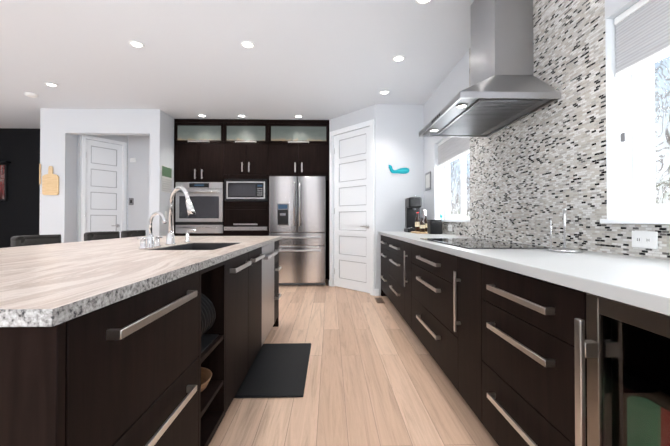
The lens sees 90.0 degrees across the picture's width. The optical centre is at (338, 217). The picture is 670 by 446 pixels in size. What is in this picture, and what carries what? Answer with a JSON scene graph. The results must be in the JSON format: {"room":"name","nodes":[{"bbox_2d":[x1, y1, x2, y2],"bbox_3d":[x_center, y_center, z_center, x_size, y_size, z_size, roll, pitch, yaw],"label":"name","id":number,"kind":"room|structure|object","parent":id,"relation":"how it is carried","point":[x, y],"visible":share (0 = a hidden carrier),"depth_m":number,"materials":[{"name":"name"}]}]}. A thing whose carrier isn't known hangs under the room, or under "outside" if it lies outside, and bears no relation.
{"room":"kitchen","nodes":[
{"label":"kitchen","id":0,"kind":"room"},
{"bbox_2d":[0,128,39,247],"bbox_3d":[-5.751,-0.233,6.075,2.640,2.720,0.140,0,-1,-1],"label":"wall","id":1,"kind":"structure","parent":0,"point":[20,207],"depth_m":6.01,"materials":[{"name":"black paint"}]},
{"bbox_2d":[0,161,10,200],"bbox_3d":[-6.343,-0.642,5.941,0.950,0.695,0.100,0,-1,-1],"label":"painting","id":2,"kind":"object","parent":1,"relation":"attached to","point":[3,182],"visible":1,"depth_m":5.97,"materials":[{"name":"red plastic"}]},
{"bbox_2d":[39,108,173,242],"bbox_3d":[-3.546,-0.239,5.506,1.740,2.720,1.110,0,-1,-1],"label":"wall","id":3,"kind":"structure","parent":0,"point":[146,136],"depth_m":4.98,"materials":[{"name":"grey paint"}]},
{"bbox_2d":[39,164,58,194],"bbox_3d":[-4.259,-0.554,4.924,0.276,0.460,0.018,0,-1,-1],"label":"cutting board","id":4,"kind":"object","parent":3,"relation":"attached to","point":[50,182],"visible":0.92,"depth_m":4.92,"materials":[{"name":"brown wood"}]},
{"bbox_2d":[81,135,126,240],"bbox_3d":[-3.820,-0.074,5.444,0.129,2.390,0.642,0,-1,32],"label":"hall door","id":5,"kind":"structure","parent":3,"relation":"in","point":[104,190],"depth_m":5.44,"materials":[{"name":"white wood"}]},
{"bbox_2d":[129,198,133,204],"bbox_3d":[-3.541,-0.267,5.715,0.080,0.120,0.010,0,-1,-1],"label":"light switch","id":6,"kind":"object","parent":3,"relation":"attached to","point":[131,201],"depth_m":5.71,"materials":[{"name":"grey plastic"}]},
{"bbox_2d":[161,165,171,192],"bbox_3d":[-2.663,-0.582,5.188,0.005,0.400,0.320,0,-1,-1],"label":"calendar","id":7,"kind":"object","parent":3,"relation":"attached to","point":[166,179],"visible":0.96,"depth_m":5.17,"materials":[{"name":"grey paper"}]},
{"bbox_2d":[174,143,225,182],"bbox_3d":[-2.278,-0.874,5.757,0.790,0.605,0.640,0,-1,-1],"label":"upper cabinet","id":8,"kind":"object","parent":3,"relation":"attached to","point":[193,162],"depth_m":5.44,"materials":[{"name":"black wood"}]},
{"bbox_2d":[174,119,225,142],"bbox_3d":[-2.257,-1.384,5.774,0.843,0.416,0.656,0,-1,-1],"label":"upper cabinet","id":9,"kind":"object","parent":3,"relation":"attached to","point":[185,130],"depth_m":5.45,"materials":[{"name":"black"}]},
{"bbox_2d":[0,0,473,128],"bbox_3d":[-2.733,-1.677,1.735,8.450,0.080,9.000,0,-1,-1],"label":"ceiling","id":10,"kind":"structure","parent":0,"point":[311,59],"depth_m":3.36,"materials":[{"name":"white paint"}]},
{"bbox_2d":[24,92,37,97],"bbox_3d":[-4.027,-1.594,4.382,0.132,0.032,0.132,0,-1,-1],"label":"smoke detector","id":11,"kind":"object","parent":10,"relation":"attached to","point":[31,95],"visible":1,"depth_m":4.35,"materials":[{"name":"white plastic"}]},
{"bbox_2d":[44,82,57,86],"bbox_3d":[-3.488,-1.608,4.066,0.132,0.010,0.132,0,-1,-1],"label":"recessed light","id":12,"kind":"object","parent":10,"relation":"in","point":[51,84],"visible":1,"depth_m":4.06,"materials":[{"name":"white plastic"}]},
{"bbox_2d":[128,40,144,47],"bbox_3d":[-1.894,-1.617,3.137,0.132,0.010,0.132,0,-1,-1],"label":"recessed light","id":13,"kind":"object","parent":10,"relation":"in","point":[136,44],"visible":1,"depth_m":3.13,"materials":[{"name":"white plastic"}]},
{"bbox_2d":[241,41,254,47],"bbox_3d":[-0.854,-1.617,3.143,0.132,0.010,0.132,0,-1,-1],"label":"recessed light","id":14,"kind":"object","parent":10,"relation":"in","point":[247,44],"visible":1,"depth_m":3.14,"materials":[{"name":"white plastic"}]},
{"bbox_2d":[379,90,388,93],"bbox_3d":[0.587,-1.605,4.311,0.132,0.010,0.132,0,-1,-1],"label":"recessed light","id":15,"kind":"object","parent":10,"relation":"in","point":[384,92],"visible":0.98,"depth_m":4.30,"materials":[{"name":"white plastic"}]},
{"bbox_2d":[392,55,404,61],"bbox_3d":[0.610,-1.614,3.411,0.132,0.010,0.132,0,-1,-1],"label":"recessed light","id":16,"kind":"object","parent":10,"relation":"in","point":[397,58],"visible":1,"depth_m":3.41,"materials":[{"name":"white plastic"}]},
{"bbox_2d":[415,0,431,3],"bbox_3d":[0.633,-1.623,2.491,0.132,0.010,0.132,0,-1,-1],"label":"recessed light","id":17,"kind":"object","parent":10,"relation":"in","point":[422,1],"visible":1,"depth_m":2.52,"materials":[{"name":"white plastic"}]},
{"bbox_2d":[222,175,265,202],"bbox_3d":[-1.519,-0.472,5.680,0.696,0.426,0.464,0,-1,-1],"label":"upper cabinet","id":18,"kind":"object","parent":0,"relation":"attached to","point":[245,177],"depth_m":5.45,"materials":[{"name":"black"}]},
{"bbox_2d":[224,179,267,201],"bbox_3d":[-1.519,-0.437,5.680,0.696,0.356,0.464,0,-1,-1],"label":"microwave","id":19,"kind":"object","parent":18,"relation":"in","point":[235,190],"depth_m":5.45,"materials":[{"name":"grey metal"}]},
{"bbox_2d":[226,143,269,174],"bbox_3d":[-1.522,-0.896,5.776,0.718,0.560,0.640,0,-1,-1],"label":"upper cabinet","id":20,"kind":"object","parent":0,"relation":"attached to","point":[241,158],"depth_m":5.46,"materials":[{"name":"black wood"}]},
{"bbox_2d":[226,119,269,142],"bbox_3d":[-1.523,-1.384,5.793,0.813,0.416,0.656,0,-1,-1],"label":"upper cabinet","id":21,"kind":"object","parent":0,"relation":"attached to","point":[237,130],"depth_m":5.47,"materials":[{"name":"black"}]},
{"bbox_2d":[329,104,375,288],"bbox_3d":[0.229,-0.242,5.163,0.120,2.720,0.999,1,-1,-43],"label":"wall","id":22,"kind":"structure","parent":0,"point":[355,117],"depth_m":5.00,"materials":[{"name":"grey paint"}]},
{"bbox_2d":[270,147,328,182],"bbox_3d":[-0.665,-0.926,5.800,0.992,0.500,0.636,0,-1,-1],"label":"upper cabinet","id":23,"kind":"object","parent":22,"relation":"attached to","point":[283,160],"depth_m":5.48,"materials":[{"name":"black wood"}]},
{"bbox_2d":[270,120,328,146],"bbox_3d":[-0.686,-1.384,5.814,1.046,0.416,0.656,0,-1,-1],"label":"upper cabinet","id":24,"kind":"object","parent":22,"relation":"attached to","point":[283,133],"depth_m":5.49,"materials":[{"name":"black"}]},
{"bbox_2d":[330,119,373,295],"bbox_3d":[0.218,-0.137,5.151,0.149,2.510,0.949,1,-1,-43],"label":"pantry door","id":25,"kind":"structure","parent":22,"relation":"in","point":[352,210],"depth_m":5.13,"materials":[{"name":"white wood"}]},
{"bbox_2d":[329,280,378,295],"bbox_3d":[-3.252,1.070,5.344,7.600,0.100,1.422,0,-1,-1],"label":"baseboard","id":26,"kind":"structure","parent":22,"relation":"attached to","point":[376,292],"depth_m":4.73,"materials":[{"name":"white wood"}]},
{"bbox_2d":[209,279,497,445],"bbox_3d":[-2.733,1.113,1.707,8.450,0.060,9.000,0,-1,-1],"label":"floor","id":27,"kind":"structure","parent":0,"point":[376,376],"depth_m":2.08,"materials":[{"name":"brown wood"}]},
{"bbox_2d":[10,234,60,246],"bbox_3d":[-2.046,0.611,2.368,0.401,0.962,0.394,0,-1,-1],"label":"stool","id":28,"kind":"object","parent":27,"relation":"on","point":[24,240],"visible":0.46,"depth_m":2.42,"materials":[{"name":"fabric"}]},
{"bbox_2d":[84,231,119,240],"bbox_3d":[-2.073,0.617,3.052,0.401,0.962,0.394,0,-1,-1],"label":"stool","id":29,"kind":"object","parent":27,"relation":"on","point":[89,236],"visible":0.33,"depth_m":3.12,"materials":[{"name":"fabric"}]},
{"bbox_2d":[121,230,145,237],"bbox_3d":[-2.061,0.622,3.526,0.401,0.962,0.396,0,-1,-1],"label":"stool","id":30,"kind":"object","parent":27,"relation":"on","point":[131,233],"visible":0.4,"depth_m":3.60,"materials":[{"name":"fabric"}]},
{"bbox_2d":[0,238,281,445],"bbox_3d":[-1.058,0.647,1.997,1.055,0.879,2.753,0,-1,-1],"label":"kitchen island","id":31,"kind":"object","parent":27,"relation":"on","point":[150,339],"depth_m":0.95,"materials":[{"name":"black wood"}]},
{"bbox_2d":[0,236,281,329],"bbox_3d":[-0.783,0.192,1.996,0.484,0.031,2.823,0,-1,-1],"label":"island countertop","id":32,"kind":"structure","parent":31,"relation":"on","point":[37,297],"depth_m":0.90,"materials":[{"name":"beige stone"}]},
{"bbox_2d":[154,243,238,249],"bbox_3d":[-0.849,0.316,2.064,0.354,0.270,0.599,0,-1,-1],"label":"sink","id":33,"kind":"object","parent":32,"relation":"in","point":[186,246],"depth_m":2.36,"materials":[{"name":"grey metal"}]},
{"bbox_2d":[174,183,221,234],"bbox_3d":[-2.270,-0.151,5.708,0.756,0.828,0.562,0,-1,-1],"label":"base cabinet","id":34,"kind":"object","parent":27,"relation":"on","point":[206,198],"depth_m":5.43,"materials":[{"name":"silver metal"}]},
{"bbox_2d":[175,182,222,232],"bbox_3d":[-2.270,-0.151,5.673,0.756,0.828,0.632,0,-1,-1],"label":"wall oven","id":35,"kind":"object","parent":34,"relation":"in","point":[206,198],"depth_m":5.43,"materials":[{"name":"grey metal"}]},
{"bbox_2d":[175,235,221,235],"bbox_3d":[-2.275,0.699,5.741,0.767,0.850,0.640,0,-1,-1],"label":"base cabinet","id":36,"kind":"object","parent":27,"relation":"on","point":[175,235],"depth_m":5.43,"materials":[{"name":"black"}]},
{"bbox_2d":[222,203,265,235],"bbox_3d":[-1.522,0.436,5.763,0.700,1.375,0.640,0,-1,-1],"label":"base cabinet","id":37,"kind":"object","parent":27,"relation":"on","point":[238,219],"depth_m":5.45,"materials":[{"name":"black wood"}]},
{"bbox_2d":[234,343,310,397],"bbox_3d":[-0.437,1.082,2.437,0.428,0.016,0.860,0,-1,-1],"label":"floor mat","id":38,"kind":"object","parent":27,"relation":"on","point":[277,370],"visible":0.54,"depth_m":2.31,"materials":[{"name":"black rubber"}]},
{"bbox_2d":[269,176,325,284],"bbox_3d":[-0.680,0.230,5.717,0.916,1.787,0.718,0,-1,-1],"label":"refrigerator","id":39,"kind":"object","parent":27,"relation":"on","point":[297,204],"depth_m":5.43,"materials":[{"name":"grey metal"}]},
{"bbox_2d":[375,298,384,302],"bbox_3d":[0.542,1.107,4.463,0.100,0.006,0.300,0,-1,-1],"label":"floor vent","id":40,"kind":"object","parent":27,"relation":"in","point":[379,300],"visible":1,"depth_m":4.44,"materials":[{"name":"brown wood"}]},
{"bbox_2d":[380,236,386,295],"bbox_3d":[0.912,0.674,4.412,0.616,0.872,0.681,0,-1,-1],"label":"base cabinet","id":41,"kind":"object","parent":27,"relation":"on","point":[383,241],"depth_m":4.42,"materials":[{"name":"black wood"}]},
{"bbox_2d":[387,236,402,316],"bbox_3d":[0.931,0.667,3.658,0.616,0.872,0.827,0,-1,-1],"label":"base cabinet","id":42,"kind":"object","parent":27,"relation":"on","point":[394,247],"depth_m":3.68,"materials":[{"name":"black wood"}]},
{"bbox_2d":[403,244,410,327],"bbox_3d":[0.945,0.661,3.103,0.616,0.872,0.283,0,-1,-1],"label":"base cabinet","id":43,"kind":"object","parent":27,"relation":"on","point":[406,247],"depth_m":3.10,"materials":[{"name":"black wood"}]},
{"bbox_2d":[411,244,454,386],"bbox_3d":[0.963,0.655,2.425,0.616,0.872,1.075,0,-1,-1],"label":"base cabinet","id":44,"kind":"object","parent":27,"relation":"on","point":[432,273],"depth_m":2.28,"materials":[{"name":"black wood"}]},
{"bbox_2d":[455,256,478,418],"bbox_3d":[0.980,0.648,1.740,0.616,0.872,0.294,0,-1,-1],"label":"base cabinet","id":45,"kind":"object","parent":27,"relation":"on","point":[466,334],"depth_m":1.76,"materials":[{"name":"black wood"}]},
{"bbox_2d":[475,264,669,445],"bbox_3d":[0.993,0.643,1.247,0.616,0.872,0.693,0,-1,-1],"label":"base cabinet","id":46,"kind":"object","parent":27,"relation":"on","point":[524,344],"depth_m":1.02,"materials":[{"name":"black wood"}]},
{"bbox_2d":[379,232,669,319],"bbox_3d":[0.956,0.197,2.135,0.648,0.038,5.248,0,-1,-1],"label":"countertop","id":47,"kind":"structure","parent":46,"relation":"on","point":[643,283],"depth_m":1.12,"materials":[{"name":"white stone"}]},
{"bbox_2d":[411,210,427,233],"bbox_3d":[1.031,0.050,4.115,0.220,0.294,0.320,0,-1,-1],"label":"bottles","id":48,"kind":"object","parent":47,"relation":"on","point":[420,226],"depth_m":4.17,"materials":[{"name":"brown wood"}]},
{"bbox_2d":[427,220,441,233],"bbox_3d":[1.108,0.112,3.867,0.140,0.165,0.140,0,-1,-1],"label":"toaster","id":49,"kind":"object","parent":47,"relation":"on","point":[433,226],"depth_m":3.80,"materials":[{"name":"black plastic"}]},
{"bbox_2d":[419,236,554,247],"bbox_3d":[0.942,0.176,2.326,0.500,0.006,0.970,0,-1,-1],"label":"cooktop","id":50,"kind":"object","parent":47,"relation":"in","point":[459,241],"depth_m":2.27,"materials":[{"name":"black glass"}]},
{"bbox_2d":[376,104,423,295],"bbox_3d":[0.867,-0.245,4.840,0.689,2.720,0.150,0,-1,-1],"label":"wall","id":51,"kind":"structure","parent":0,"point":[399,141],"depth_m":4.77,"materials":[{"name":"grey paint"}]},
{"bbox_2d":[389,165,409,173],"bbox_3d":[0.855,-0.679,4.758,0.300,0.128,0.018,0,-1,-1],"label":"art","id":52,"kind":"object","parent":51,"relation":"attached to","point":[403,170],"visible":1,"depth_m":4.75,"materials":[{"name":"teal"}]},
{"bbox_2d":[424,0,669,259],"bbox_3d":[1.408,-0.283,1.127,0.200,2.720,7.600,0,-1,-1],"label":"wall","id":53,"kind":"structure","parent":0,"point":[532,175],"depth_m":1.99,"materials":[{"name":"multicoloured tile"}]},
{"bbox_2d":[425,171,430,190],"bbox_3d":[1.212,-0.488,4.546,0.014,0.240,0.240,0,-1,-1],"label":"picture frame","id":54,"kind":"object","parent":53,"relation":"in","point":[428,181],"visible":1,"depth_m":4.51,"materials":[{"name":"grey plastic"}]},
{"bbox_2d":[435,137,469,221],"bbox_3d":[1.316,-0.447,3.755,0.220,0.998,1.084,0,-1,-1],"label":"window","id":55,"kind":"structure","parent":53,"relation":"in","point":[442,191],"depth_m":4.22,"materials":[{"name":"white paint"}]},
{"bbox_2d":[437,137,469,166],"bbox_3d":[1.301,-0.795,3.758,0.050,0.288,1.061,0,-1,-1],"label":"window blind","id":56,"kind":"object","parent":55,"relation":"attached to","point":[450,149],"visible":0.52,"depth_m":3.78,"materials":[{"name":"white plastic"}]},
{"bbox_2d":[419,0,560,136],"bbox_3d":[0.979,-1.155,2.386,0.588,0.945,0.900,0,-1,-1],"label":"range hood","id":57,"kind":"object","parent":53,"relation":"attached to","point":[506,88],"visible":1,"depth_m":2.20,"materials":[{"name":"silver metal"}]},
{"bbox_2d":[600,0,669,223],"bbox_3d":[1.384,-0.473,1.089,0.220,0.998,1.079,0,-1,-1],"label":"window","id":58,"kind":"structure","parent":53,"relation":"in","point":[642,207],"depth_m":1.61,"materials":[{"name":"white paint"}]},
{"bbox_2d":[614,0,669,76],"bbox_3d":[1.369,-0.822,1.092,0.050,0.288,1.056,0,-1,-1],"label":"window blind","id":59,"kind":"object","parent":58,"relation":"attached to","point":[642,34],"visible":0.88,"depth_m":1.48,"materials":[{"name":"white plastic"}]},
{"bbox_2d":[620,72,627,208],"bbox_3d":[1.318,-0.353,1.546,0.016,0.630,0.024,0,-1,-1],"label":"blind cord","id":60,"kind":"object","parent":59,"relation":"hanging from","point":[624,137],"visible":1,"depth_m":1.54,"materials":[{"name":"white plastic"}]},
{"bbox_2d":[632,231,657,248],"bbox_3d":[1.294,0.095,1.421,0.008,0.072,0.116,0,-1,-1],"label":"outlet","id":61,"kind":"object","parent":53,"relation":"attached to","point":[645,239],"depth_m":1.41,"materials":[{"name":"white plastic"}]},
{"label":"outside","id":62,"kind":"structure","parent":0,"visible":0},
{"bbox_2d":[450,56,669,215],"bbox_3d":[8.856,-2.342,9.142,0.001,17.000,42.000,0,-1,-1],"label":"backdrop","id":63,"kind":"structure","parent":62,"point":[661,86],"depth_m":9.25,"materials":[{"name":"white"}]}
]}

